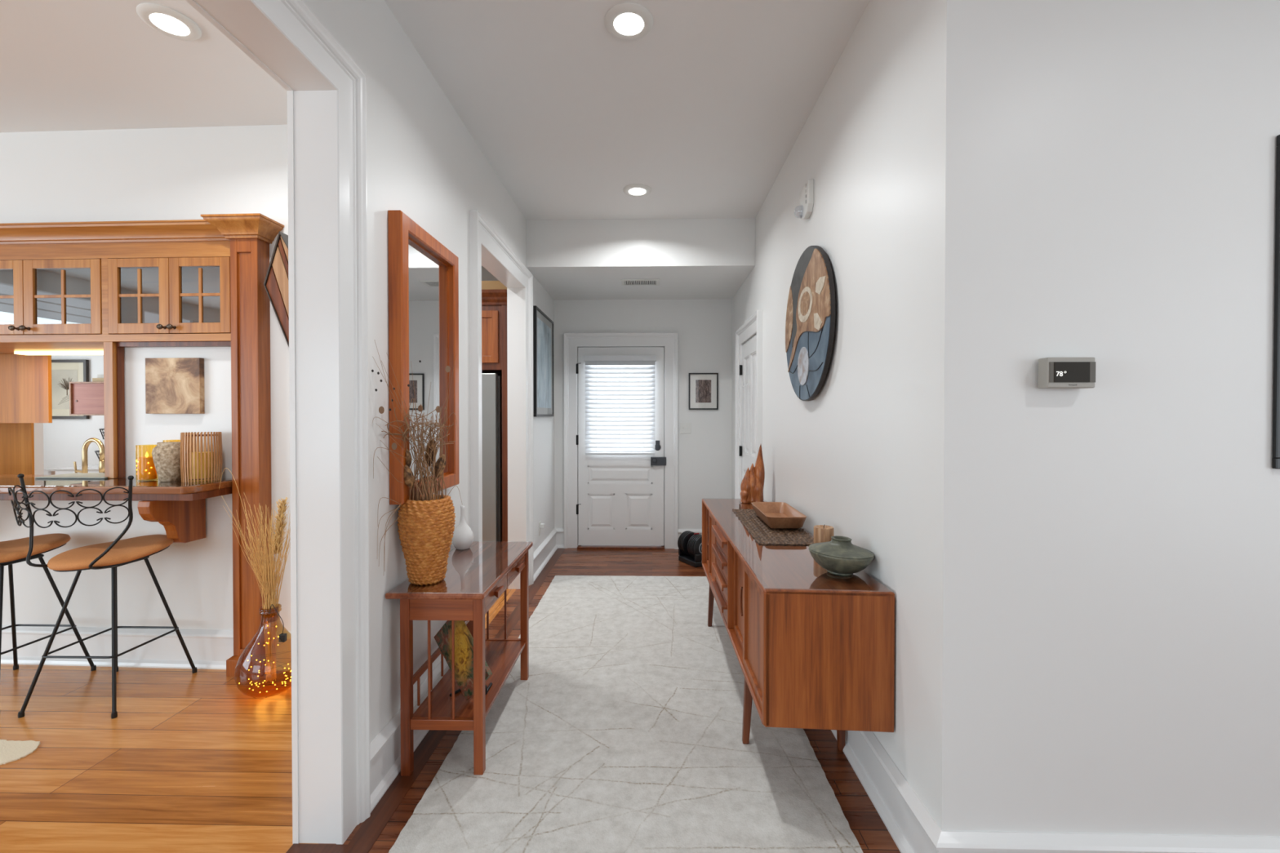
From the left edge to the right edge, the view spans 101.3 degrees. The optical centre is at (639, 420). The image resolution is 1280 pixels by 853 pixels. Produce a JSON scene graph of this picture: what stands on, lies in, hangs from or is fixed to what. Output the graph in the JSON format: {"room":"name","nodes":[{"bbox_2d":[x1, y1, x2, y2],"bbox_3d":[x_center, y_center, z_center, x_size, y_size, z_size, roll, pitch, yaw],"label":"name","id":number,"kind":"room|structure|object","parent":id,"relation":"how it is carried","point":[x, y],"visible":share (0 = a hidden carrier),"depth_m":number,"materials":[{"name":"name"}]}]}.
{"room":"entrance hallway","nodes":[
{"label":"entrance hallway","id":0,"kind":"room"},
{"bbox_2d":[34,422,44,475],"bbox_3d":[-5.689,-0.139,4.088,2.040,2.970,0.080,0,1,1],"label":"wall partition","id":1,"kind":"structure","parent":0,"point":[38,427],"depth_m":4.08,"materials":[{"name":"white paint"}]},
{"bbox_2d":[0,422,34,475],"bbox_3d":[-5.628,-0.016,4.037,1.965,0.875,0.017,0,1,1],"label":"backsplash panel","id":2,"kind":"object","parent":1,"relation":"attached to","point":[16,439],"visible":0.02,"depth_m":4.01,"materials":[{"name":"orange wood"}]},
{"bbox_2d":[0,124,290,631],"bbox_3d":[-3.904,-0.128,3.030,5.654,2.970,0.120,0,1,3],"label":"wall","id":3,"kind":"structure","parent":0,"point":[175,173],"depth_m":2.91,"materials":[{"name":"white paint"}]},
{"bbox_2d":[0,219,231,478],"bbox_3d":[-4.346,-0.372,3.139,4.360,1.371,0.560,0,1,3],"label":"upper cabinet","id":4,"kind":"object","parent":3,"relation":"attached to","point":[154,283],"visible":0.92,"depth_m":2.85,"materials":[{"name":"brown wood"}]},
{"bbox_2d":[0,474,231,542],"bbox_3d":[-3.760,0.481,2.864,3.153,0.329,0.555,0,1,1],"label":"countertop","id":5,"kind":"structure","parent":3,"relation":"attached to","point":[179,506],"depth_m":2.63,"materials":[{"name":"brown wood"}]},
{"bbox_2d":[35,472,107,479],"bbox_3d":[-3.099,0.311,2.954,0.390,0.010,0.200,0,1,1],"label":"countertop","id":6,"kind":"structure","parent":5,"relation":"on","point":[77,475],"depth_m":2.89,"materials":[{"name":"grey stone"}]},
{"bbox_2d":[135,444,156,479],"bbox_3d":[-2.627,0.224,2.798,0.088,0.188,0.088,0,1,1],"label":"glass candle","id":7,"kind":"object","parent":5,"relation":"on","point":[146,470],"visible":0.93,"depth_m":2.77,"materials":[{"name":"orange wax"}]},
{"bbox_2d":[151,441,186,482],"bbox_3d":[-2.470,0.216,2.759,0.140,0.205,0.140,0,1,1],"label":"vase","id":8,"kind":"object","parent":5,"relation":"on","point":[166,455],"visible":0.86,"depth_m":2.71,"materials":[{"name":"beige ceramic"}]},
{"bbox_2d":[180,431,222,482],"bbox_3d":[-2.326,0.190,2.785,0.172,0.256,0.172,0,1,1],"label":"lantern","id":9,"kind":"object","parent":5,"relation":"on","point":[197,466],"visible":0.99,"depth_m":2.74,"materials":[{"name":"brown wood"}]},
{"bbox_2d":[189,451,213,481],"bbox_3d":[-2.326,0.242,2.786,0.100,0.149,0.100,0,1,1],"label":"candle","id":10,"kind":"object","parent":9,"relation":"on","point":[202,455],"depth_m":2.74,"materials":[{"name":"beige wax"}]},
{"bbox_2d":[0,625,233,669],"bbox_3d":[-4.465,1.258,2.992,4.538,0.200,0.040,0,1,3],"label":"baseboard","id":11,"kind":"structure","parent":3,"relation":"attached to","point":[208,649],"depth_m":2.91,"materials":[{"name":"white paint"}]},
{"bbox_2d":[145,357,204,413],"bbox_3d":[-2.558,-0.191,2.888,0.312,0.305,0.030,0,1,3],"label":"canvas painting","id":12,"kind":"object","parent":3,"relation":"attached to","point":[175,385],"visible":1,"depth_m":2.87,"materials":[{"name":"fabric"}]},
{"bbox_2d":[263,231,288,346],"bbox_3d":[-1.780,-0.591,2.815,0.423,0.821,0.088,0,1,3],"label":"wall art","id":13,"kind":"object","parent":3,"relation":"attached to","point":[276,281],"visible":0.26,"depth_m":2.78,"materials":[{"name":"brown wood"}]},
{"bbox_2d":[275,631,291,671],"bbox_3d":[-1.550,1.259,2.849,0.934,0.200,0.040,0,1,3],"label":"baseboard","id":14,"kind":"structure","parent":3,"relation":"attached to","point":[282,647],"depth_m":2.87,"materials":[{"name":"white paint"}]},
{"bbox_2d":[43,265,732,528],"bbox_3d":[-2.799,-0.155,5.593,7.750,2.970,0.120,0,1,1],"label":"wall","id":15,"kind":"structure","parent":0,"point":[704,327],"depth_m":5.46,"materials":[{"name":"white paint"}]},
{"bbox_2d":[0,353,52,422],"bbox_3d":[-4.611,-0.318,3.642,1.415,0.663,0.320,0,1,1],"label":"upper cabinet","id":16,"kind":"object","parent":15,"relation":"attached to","point":[25,380],"visible":0.62,"depth_m":3.47,"materials":[{"name":"orange wood"}]},
{"bbox_2d":[51,360,88,418],"bbox_3d":[-6.125,-0.333,5.590,0.500,0.630,0.030,0,1,1],"label":"framed photo","id":17,"kind":"object","parent":15,"relation":"attached to","point":[64,372],"visible":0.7,"depth_m":5.59,"materials":[{"name":"beige paper"}]},
{"bbox_2d":[51,369,77,408],"bbox_3d":[-6.125,-0.333,5.587,0.290,0.420,0.002,0,1,1],"label":"print","id":18,"kind":"object","parent":17,"relation":"attached to","point":[60,379],"depth_m":5.59},
{"bbox_2d":[69,382,104,415],"bbox_3d":[-5.354,-0.221,5.404,0.650,0.335,0.368,0,1,1],"label":"shelf box","id":19,"kind":"object","parent":15,"relation":"attached to","point":[86,398],"visible":0.35,"depth_m":5.24,"materials":[{"name":"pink wood"}]},
{"bbox_2d":[92,377,103,382],"bbox_3d":[-5.294,-0.409,5.407,0.430,0.042,0.260,0,1,1],"label":"storage box","id":20,"kind":"object","parent":19,"relation":"on","point":[94,380],"visible":0.14,"depth_m":5.28,"materials":[{"name":"beige"}]},
{"bbox_2d":[97,374,103,377],"bbox_3d":[-5.289,-0.450,5.406,0.380,0.038,0.220,0,1,1],"label":"storage box","id":21,"kind":"object","parent":20,"relation":"on","point":[98,375],"visible":0.2,"depth_m":5.30,"materials":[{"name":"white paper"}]},
{"bbox_2d":[555,528,564,548],"bbox_3d":[-0.843,1.231,5.484,0.108,0.200,0.040,0,1,1],"label":"baseboard","id":22,"kind":"structure","parent":15,"relation":"attached to","point":[560,531],"depth_m":5.49,"materials":[{"name":"white paint"}]},
{"bbox_2d":[583,355,656,455],"bbox_3d":[-0.205,-0.156,5.417,0.745,1.025,0.075,0,1,1],"label":"window blind","id":23,"kind":"object","parent":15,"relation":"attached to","point":[599,440],"visible":1,"depth_m":5.42,"materials":[{"name":"white plastic"}]},
{"bbox_2d":[563,332,678,549],"bbox_3d":[-0.198,0.211,5.486,1.187,2.240,0.106,0,1,1],"label":"trim","id":24,"kind":"structure","parent":15,"relation":"attached to","point":[668,340],"depth_m":5.45,"materials":[{"name":"white paint"}]},
{"bbox_2d":[577,545,664,549],"bbox_3d":[-0.197,1.319,5.521,0.907,0.022,0.200,0,1,1],"label":"trim","id":25,"kind":"structure","parent":15,"relation":"attached to","point":[579,547],"depth_m":5.43,"materials":[{"name":"brown wood"}]},
{"bbox_2d":[576,346,666,545],"bbox_3d":[-0.198,0.270,5.441,0.937,2.062,0.130,0,1,1],"label":"door","id":26,"kind":"structure","parent":15,"relation":"in","point":[620,498],"depth_m":5.47,"materials":[{"name":"white paint"}]},
{"bbox_2d":[678,528,702,537],"bbox_3d":[0.666,1.231,5.450,0.574,0.200,0.040,0,1,1],"label":"baseboard","id":27,"kind":"structure","parent":15,"relation":"attached to","point":[680,531],"depth_m":5.46,"materials":[{"name":"white paint"}]},
{"bbox_2d":[688,373,718,409],"bbox_3d":[0.657,-0.304,5.442,0.304,0.380,0.020,0,1,1],"label":"framed photo","id":28,"kind":"object","parent":15,"relation":"attached to","point":[703,387],"visible":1,"depth_m":5.44,"materials":[{"name":"black"}]},
{"bbox_2d":[695,379,711,402],"bbox_3d":[0.657,-0.304,5.440,0.160,0.236,0.001,0,1,1],"label":"print","id":29,"kind":"object","parent":28,"relation":"attached to","point":[703,387],"depth_m":5.44,"materials":[{"name":"brown paper"}]},
{"bbox_2d":[302,0,554,743],"bbox_3d":[-1.064,-0.104,0.818,0.125,2.970,9.590,0,1,1],"label":"wall","id":30,"kind":"structure","parent":0,"point":[423,162],"depth_m":2.13,"materials":[{"name":"white paint"}]},
{"bbox_2d":[185,0,370,844],"bbox_3d":[-1.056,0.114,0.255,0.175,2.547,3.106,0,1,1],"label":"trim","id":31,"kind":"structure","parent":30,"relation":"attached to","point":[329,88],"depth_m":1.69,"materials":[{"name":"white paint"}]},
{"bbox_2d":[369,657,449,813],"bbox_3d":[-0.947,1.264,2.391,0.040,0.200,1.130,0,1,1],"label":"baseboard","id":32,"kind":"structure","parent":30,"relation":"attached to","point":[385,748],"depth_m":2.00,"materials":[{"name":"white paint"}]},
{"bbox_2d":[387,209,459,504],"bbox_3d":[-0.939,-0.246,2.331,0.053,1.138,0.600,0,1,1],"label":"wall mirror","id":33,"kind":"object","parent":30,"relation":"attached to","point":[424,273],"visible":0.83,"depth_m":2.27,"materials":[{"name":"orange wood"}]},
{"bbox_2d":[408,240,446,480],"bbox_3d":[-0.958,-0.246,2.332,0.012,1.022,0.484,0,1,1],"label":"mirror glass","id":34,"kind":"object","parent":33,"relation":"attached to","point":[427,272],"depth_m":2.35,"materials":[{"name":"silver metal"}]},
{"bbox_2d":[285,548,564,852],"bbox_3d":[-0.952,1.352,3.477,0.260,0.002,3.980,0,1,1],"label":"floor","id":35,"kind":"structure","parent":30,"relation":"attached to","point":[363,840],"depth_m":1.92,"materials":[{"name":"brown wood"}]},
{"bbox_2d":[469,209,533,589],"bbox_3d":[-0.980,0.082,3.634,0.175,2.537,1.360,0,1,1],"label":"door frame","id":36,"kind":"structure","parent":30,"relation":"attached to","point":[488,250],"depth_m":4.17,"materials":[{"name":"white paint"}]},
{"bbox_2d":[538,520,545,535],"bbox_3d":[-0.890,0.978,4.772,0.045,0.120,0.080,0,1,1],"label":"wall outlet","id":37,"kind":"object","parent":30,"relation":"attached to","point":[540,525],"visible":1,"depth_m":4.75,"materials":[{"name":"white plastic"}]},
{"bbox_2d":[533,305,553,417],"bbox_3d":[-0.895,-0.515,4.916,0.026,0.955,0.800,0,1,1],"label":"framed picture","id":38,"kind":"object","parent":30,"relation":"attached to","point":[543,326],"visible":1,"depth_m":4.85,"materials":[{"name":"black glass"}]},
{"bbox_2d":[537,317,551,408],"bbox_3d":[-0.893,-0.515,4.916,0.001,0.791,0.636,0,1,1],"label":"print","id":39,"kind":"object","parent":38,"relation":"attached to","point":[544,329],"depth_m":4.89},
{"bbox_2d":[533,528,557,581],"bbox_3d":[-0.889,1.237,4.925,0.040,0.200,1.160,0,1,1],"label":"baseboard","id":40,"kind":"structure","parent":30,"relation":"attached to","point":[544,552],"depth_m":4.88,"materials":[{"name":"white paint"}]},
{"bbox_2d":[0,0,870,220],"bbox_3d":[-1.382,-1.629,0.814,10.800,0.080,9.600,0,1,1],"label":"ceiling","id":41,"kind":"structure","parent":0,"point":[704,110],"depth_m":2.52,"materials":[{"name":"white paint"}]},
{"bbox_2d":[136,2,201,40],"bbox_3d":[-1.889,-1.595,2.110,0.196,0.016,0.196,0,1,1],"label":"recessed light","id":42,"kind":"object","parent":41,"relation":"in","point":[166,20],"visible":1,"depth_m":2.09,"materials":[{"name":"white plastic"}]},
{"bbox_2d":[604,2,653,40],"bbox_3d":[-0.045,-1.595,2.108,0.196,0.016,0.196,0,1,1],"label":"recessed light","id":43,"kind":"object","parent":41,"relation":"in","point":[628,21],"visible":1,"depth_m":2.09,"materials":[{"name":"white plastic"}]},
{"bbox_2d":[623,183,651,196],"bbox_3d":[-0.019,-1.612,3.687,0.196,0.016,0.196,0,1,1],"label":"recessed light","id":44,"kind":"object","parent":41,"relation":"in","point":[635,189],"visible":1,"depth_m":3.67,"materials":[{"name":"white plastic"}]},
{"bbox_2d":[0,547,900,852],"bbox_3d":[-1.382,1.406,0.847,10.800,0.050,9.600,0,1,1],"label":"floor","id":45,"kind":"structure","parent":0,"point":[188,762],"depth_m":2.11,"materials":[{"name":"brown wood"}]},
{"bbox_2d":[0,739,39,765],"bbox_3d":[-3.288,1.364,2.087,1.576,0.006,0.612,0,1,1],"label":"cowhide rug","id":46,"kind":"object","parent":45,"relation":"on","point":[10,750],"visible":1,"depth_m":2.17,"materials":[{"name":"beige fur"}]},
{"bbox_2d":[0,533,96,671],"bbox_3d":[-3.257,0.806,2.602,0.588,1.111,0.572,0,1,4],"label":"bar stool","id":47,"kind":"object","parent":45,"relation":"on","point":[14,551],"visible":0.96,"depth_m":2.73,"materials":[{"name":"black metal"}]},
{"bbox_2d":[44,464,104,475],"bbox_3d":[-4.850,0.884,4.921,0.920,0.905,0.500,0,1,1],"label":"sink","id":48,"kind":"object","parent":45,"relation":"on","point":[95,467],"visible":0.1,"depth_m":4.71,"materials":[{"name":"white ceramic"}]},
{"bbox_2d":[94,428,104,460],"bbox_3d":[-4.822,0.193,4.853,0.310,0.477,0.310,0,1,1],"label":"wire basket stand","id":49,"kind":"object","parent":48,"relation":"on","point":[100,429],"visible":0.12,"depth_m":4.75,"materials":[{"name":"black metal"}]},
{"bbox_2d":[94,450,99,460],"bbox_3d":[-4.822,0.321,4.854,0.310,0.097,0.310,0,1,1],"label":"basket","id":50,"kind":"object","parent":49,"relation":"on","point":[95,451],"depth_m":4.74,"materials":[{"name":"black metal"}]},
{"bbox_2d":[98,428,104,439],"bbox_3d":[-4.822,0.121,4.852,0.250,0.097,0.250,0,1,1],"label":"basket","id":51,"kind":"object","parent":49,"relation":"on","point":[100,429],"depth_m":4.76,"materials":[{"name":"black metal"}]},
{"bbox_2d":[8,473,197,719],"bbox_3d":[-2.653,0.807,2.572,0.614,1.111,0.574,0,1,-3],"label":"bar stool","id":52,"kind":"object","parent":45,"relation":"on","point":[113,554],"visible":1,"depth_m":2.48,"materials":[{"name":"black metal"}]},
{"bbox_2d":[200,213,284,676],"bbox_3d":[-2.103,0.148,2.798,0.322,2.424,0.180,0,1,1],"label":"wooden column","id":53,"kind":"structure","parent":45,"relation":"on","point":[251,235],"depth_m":2.80,"materials":[{"name":"red wood"}]},
{"bbox_2d":[234,605,290,698],"bbox_3d":[-1.853,1.144,2.635,0.292,0.424,0.292,0,1,1],"label":"glass vase","id":54,"kind":"object","parent":45,"relation":"on","point":[263,606],"visible":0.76,"depth_m":2.56,"materials":[{"name":"glass"}]},
{"bbox_2d":[219,467,290,683],"bbox_3d":[-1.910,0.773,2.603,0.371,1.077,0.188,0,1,1],"label":"bundle","id":55,"kind":"object","parent":54,"relation":"in","point":[268,583],"visible":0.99,"depth_m":2.61,"materials":[{"name":"plant"}]},
{"bbox_2d":[239,604,291,693],"bbox_3d":[-1.852,1.121,2.632,0.216,0.422,0.212,0,1,1],"label":"fairy lights","id":56,"kind":"object","parent":54,"relation":"in","point":[282,637],"visible":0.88,"depth_m":2.61,"materials":[{"name":"orange"}]},
{"bbox_2d":[481,373,502,540],"bbox_3d":[-1.708,0.447,4.987,0.920,1.739,0.815,0,1,1],"label":"refrigerator","id":57,"kind":"object","parent":45,"relation":"on","point":[491,383],"visible":0.09,"depth_m":4.64,"materials":[{"name":"grey metal"}]},
{"bbox_2d":[481,288,507,540],"bbox_3d":[-1.674,0.098,5.035,1.065,2.475,0.948,0,1,1],"label":"tall cabinet","id":58,"kind":"object","parent":45,"relation":"on","point":[494,302],"visible":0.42,"depth_m":4.63,"materials":[{"name":"brown wood"}]},
{"bbox_2d":[481,280,506,289],"bbox_3d":[-1.686,-1.182,5.042,1.200,0.085,0.910,0,1,1],"label":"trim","id":59,"kind":"structure","parent":58,"relation":"attached to","point":[486,285],"depth_m":4.58,"materials":[{"name":"brown wood"}]},
{"bbox_2d":[388,575,862,852],"bbox_3d":[-0.025,1.356,2.531,1.497,0.009,3.930,0,1,1],"label":"hallway rug","id":60,"kind":"object","parent":45,"relation":"on","point":[623,734],"visible":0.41,"depth_m":2.15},
{"bbox_2d":[385,540,533,776],"bbox_3d":[-0.770,1.006,2.405,0.380,0.716,0.828,0,1,1],"label":"console table","id":61,"kind":"object","parent":60,"relation":"on","point":[477,575],"visible":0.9,"depth_m":2.06,"materials":[{"name":"brown wood"}]},
{"bbox_2d":[397,494,455,586],"bbox_3d":[-0.864,0.481,2.130,0.219,0.341,0.219,0,1,8],"label":"wicker vase","id":62,"kind":"object","parent":61,"relation":"on","point":[426,528],"visible":0.97,"depth_m":2.06,"materials":[{"name":"wicker"}]},
{"bbox_2d":[371,341,462,571],"bbox_3d":[-0.860,0.143,2.033,0.197,0.870,0.355,0,1,21],"label":"dried flower arrangement","id":63,"kind":"object","parent":62,"relation":"in","point":[429,458],"visible":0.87,"depth_m":2.08,"materials":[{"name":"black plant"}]},
{"bbox_2d":[452,505,473,550],"bbox_3d":[-0.893,0.537,2.647,0.106,0.215,0.106,0,1,1],"label":"bottle vase","id":64,"kind":"object","parent":61,"relation":"on","point":[463,538],"visible":0.98,"depth_m":2.62,"materials":[{"name":"white ceramic"}]},
{"bbox_2d":[434,620,492,700],"bbox_3d":[-0.702,0.974,2.226,0.352,0.360,0.167,0,1,37],"label":"canvas painting","id":65,"kind":"object","parent":61,"relation":"on","point":[464,640],"visible":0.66,"depth_m":2.17,"materials":[{"name":"paint"}]},
{"bbox_2d":[413,640,525,717],"bbox_3d":[-0.744,1.159,2.389,0.286,0.016,0.698,0,1,1],"label":"shelf","id":66,"kind":"object","parent":61,"relation":"attached to","point":[500,656],"depth_m":2.27,"materials":[{"name":"brown wood"}]},
{"bbox_2d":[677,530,702,567],"bbox_3d":[0.522,1.197,4.944,0.216,0.280,0.287,0,1,-31],"label":"dumbbell","id":67,"kind":"object","parent":45,"relation":"on","point":[689,543],"visible":0.7,"depth_m":4.87,"materials":[{"name":"black plastic"}]},
{"bbox_2d":[678,548,702,567],"bbox_3d":[0.524,1.277,4.941,0.210,0.120,0.280,0,1,-31],"label":"tray","id":68,"kind":"object","parent":45,"relation":"on","point":[694,558],"depth_m":4.86,"materials":[{"name":"black plastic"}]},
{"bbox_2d":[702,497,894,751],"bbox_3d":[0.649,0.964,2.785,0.476,0.792,1.997,0,1,1],"label":"sideboard","id":69,"kind":"object","parent":45,"relation":"on","point":[814,646],"visible":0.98,"depth_m":1.81,"materials":[{"name":"brown wood"}]},
{"bbox_2d":[740,444,764,503],"bbox_3d":[0.768,0.357,3.581,0.168,0.402,0.124,0,1,1],"label":"sculpture","id":70,"kind":"object","parent":69,"relation":"on","point":[752,486],"visible":0.98,"depth_m":3.55,"materials":[{"name":"brown wood"}]},
{"bbox_2d":[732,508,813,545],"bbox_3d":[0.711,0.561,2.853,0.312,0.010,0.899,0,1,1],"label":"woven mat","id":71,"kind":"object","parent":69,"relation":"on","point":[762,534],"visible":0.66,"depth_m":2.63,"materials":[{"name":"brown wicker"}]},
{"bbox_2d":[751,502,806,528],"bbox_3d":[0.750,0.520,2.876,0.206,0.074,0.463,0,1,1],"label":"wooden tray","id":72,"kind":"object","parent":71,"relation":"on","point":[776,515],"visible":1,"depth_m":2.85,"materials":[{"name":"brown wood"}]},
{"bbox_2d":[813,524,834,543],"bbox_3d":[0.804,0.513,2.298,0.084,0.118,0.084,0,1,1],"label":"pillar candle","id":73,"kind":"object","parent":69,"relation":"on","point":[822,533],"visible":0.67,"depth_m":2.27,"materials":[{"name":"beige wax"}]},
{"bbox_2d":[808,535,874,576],"bbox_3d":[0.760,0.510,1.989,0.233,0.135,0.233,0,1,1],"label":"vessel","id":74,"kind":"object","parent":69,"relation":"on","point":[838,556],"visible":1,"depth_m":1.92,"materials":[{"name":"green ceramic"}]},
{"bbox_3d":[-3.714,0.893,3.435,2.820,0.920,0.560,0,1,1],"label":"base cabinet","id":75,"kind":"object","parent":45,"relation":"on","visible":0},
{"bbox_2d":[73,437,104,473],"bbox_3d":[-3.541,0.272,3.384,0.190,0.323,0.044,0,1,1],"label":"kitchen faucet","id":76,"kind":"object","parent":75,"relation":"on","point":[85,446],"visible":0.66,"depth_m":3.37,"materials":[{"name":"gold metal"}]},
{"bbox_2d":[526,217,755,299],"bbox_3d":[0.015,-1.442,4.845,1.848,0.380,1.219,0,1,1],"label":"ceiling","id":77,"kind":"structure","parent":0,"point":[692,259],"depth_m":4.25,"materials":[{"name":"white paint"}]},
{"bbox_2d":[620,279,660,285],"bbox_3d":[0.003,-1.245,4.736,0.352,0.012,0.206,0,1,1],"label":"ceiling vent","id":78,"kind":"object","parent":77,"relation":"in","point":[624,282],"visible":1,"depth_m":4.72,"materials":[{"name":"white plastic"}]},
{"bbox_2d":[731,0,990,831],"bbox_3d":[0.990,-0.133,3.527,0.160,2.970,4.080,0,1,1],"label":"wall","id":79,"kind":"structure","parent":0,"point":[890,453],"depth_m":1.70,"materials":[{"name":"white paint"}]},
{"bbox_2d":[739,333,756,479],"bbox_3d":[0.915,0.322,4.450,0.104,2.020,0.732,0,1,1],"label":"door","id":80,"kind":"structure","parent":79,"relation":"in","point":[748,369],"depth_m":4.47,"materials":[{"name":"white paint"}]},
{"bbox_2d":[734,310,763,498],"bbox_3d":[0.908,0.254,4.444,0.046,2.175,1.010,0,1,1],"label":"trim","id":81,"kind":"structure","parent":79,"relation":"attached to","point":[753,326],"depth_m":4.53,"materials":[{"name":"white paint"}]},
{"bbox_2d":[795,178,813,219],"bbox_3d":[0.858,-1.153,2.772,0.070,0.175,0.165,0,1,1],"label":"fire alarm strobe","id":82,"kind":"object","parent":79,"relation":"attached to","point":[806,193],"visible":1,"depth_m":2.72,"materials":[{"name":"white plastic"}]},
{"bbox_2d":[785,245,835,400],"bbox_3d":[0.869,-0.494,2.721,0.044,0.784,0.784,0,1,1],"label":"wall art","id":83,"kind":"object","parent":79,"relation":"attached to","point":[810,323],"visible":1,"depth_m":2.61,"materials":[{"name":"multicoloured wood"}]},
{"bbox_2d":[831,729,941,852],"bbox_3d":[0.871,1.261,2.702,0.040,0.200,2.475,0,1,1],"label":"baseboard","id":84,"kind":"structure","parent":79,"relation":"attached to","point":[911,826],"depth_m":1.77,"materials":[{"name":"white paint"}]},
{"bbox_2d":[984,0,1279,836],"bbox_3d":[2.510,-0.111,1.512,3.050,2.970,0.120,0,1,1],"label":"wall","id":85,"kind":"structure","parent":0,"point":[1132,615],"depth_m":1.48,"materials":[{"name":"white paint"}]},
{"bbox_2d":[1038,357,1095,388],"bbox_3d":[1.181,-0.132,1.457,0.128,0.084,0.050,0,1,1],"label":"thermostat","id":86,"kind":"object","parent":85,"relation":"attached to","point":[1053,372],"visible":1,"depth_m":1.44,"materials":[{"name":"silver metal"}]},
{"bbox_2d":[936,830,1279,852],"bbox_3d":[2.428,1.274,1.449,3.210,0.200,0.040,0,1,1],"label":"baseboard","id":87,"kind":"structure","parent":85,"relation":"attached to","point":[948,842],"depth_m":1.48,"materials":[{"name":"white paint"}]},
{"bbox_2d":[1271,134,1279,468],"bbox_3d":[2.118,-0.329,1.451,0.700,0.926,0.012,0,1,1],"label":"framed picture","id":88,"kind":"object","parent":85,"relation":"attached to","point":[1276,401],"visible":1,"depth_m":1.46,"materials":[{"name":"black"}]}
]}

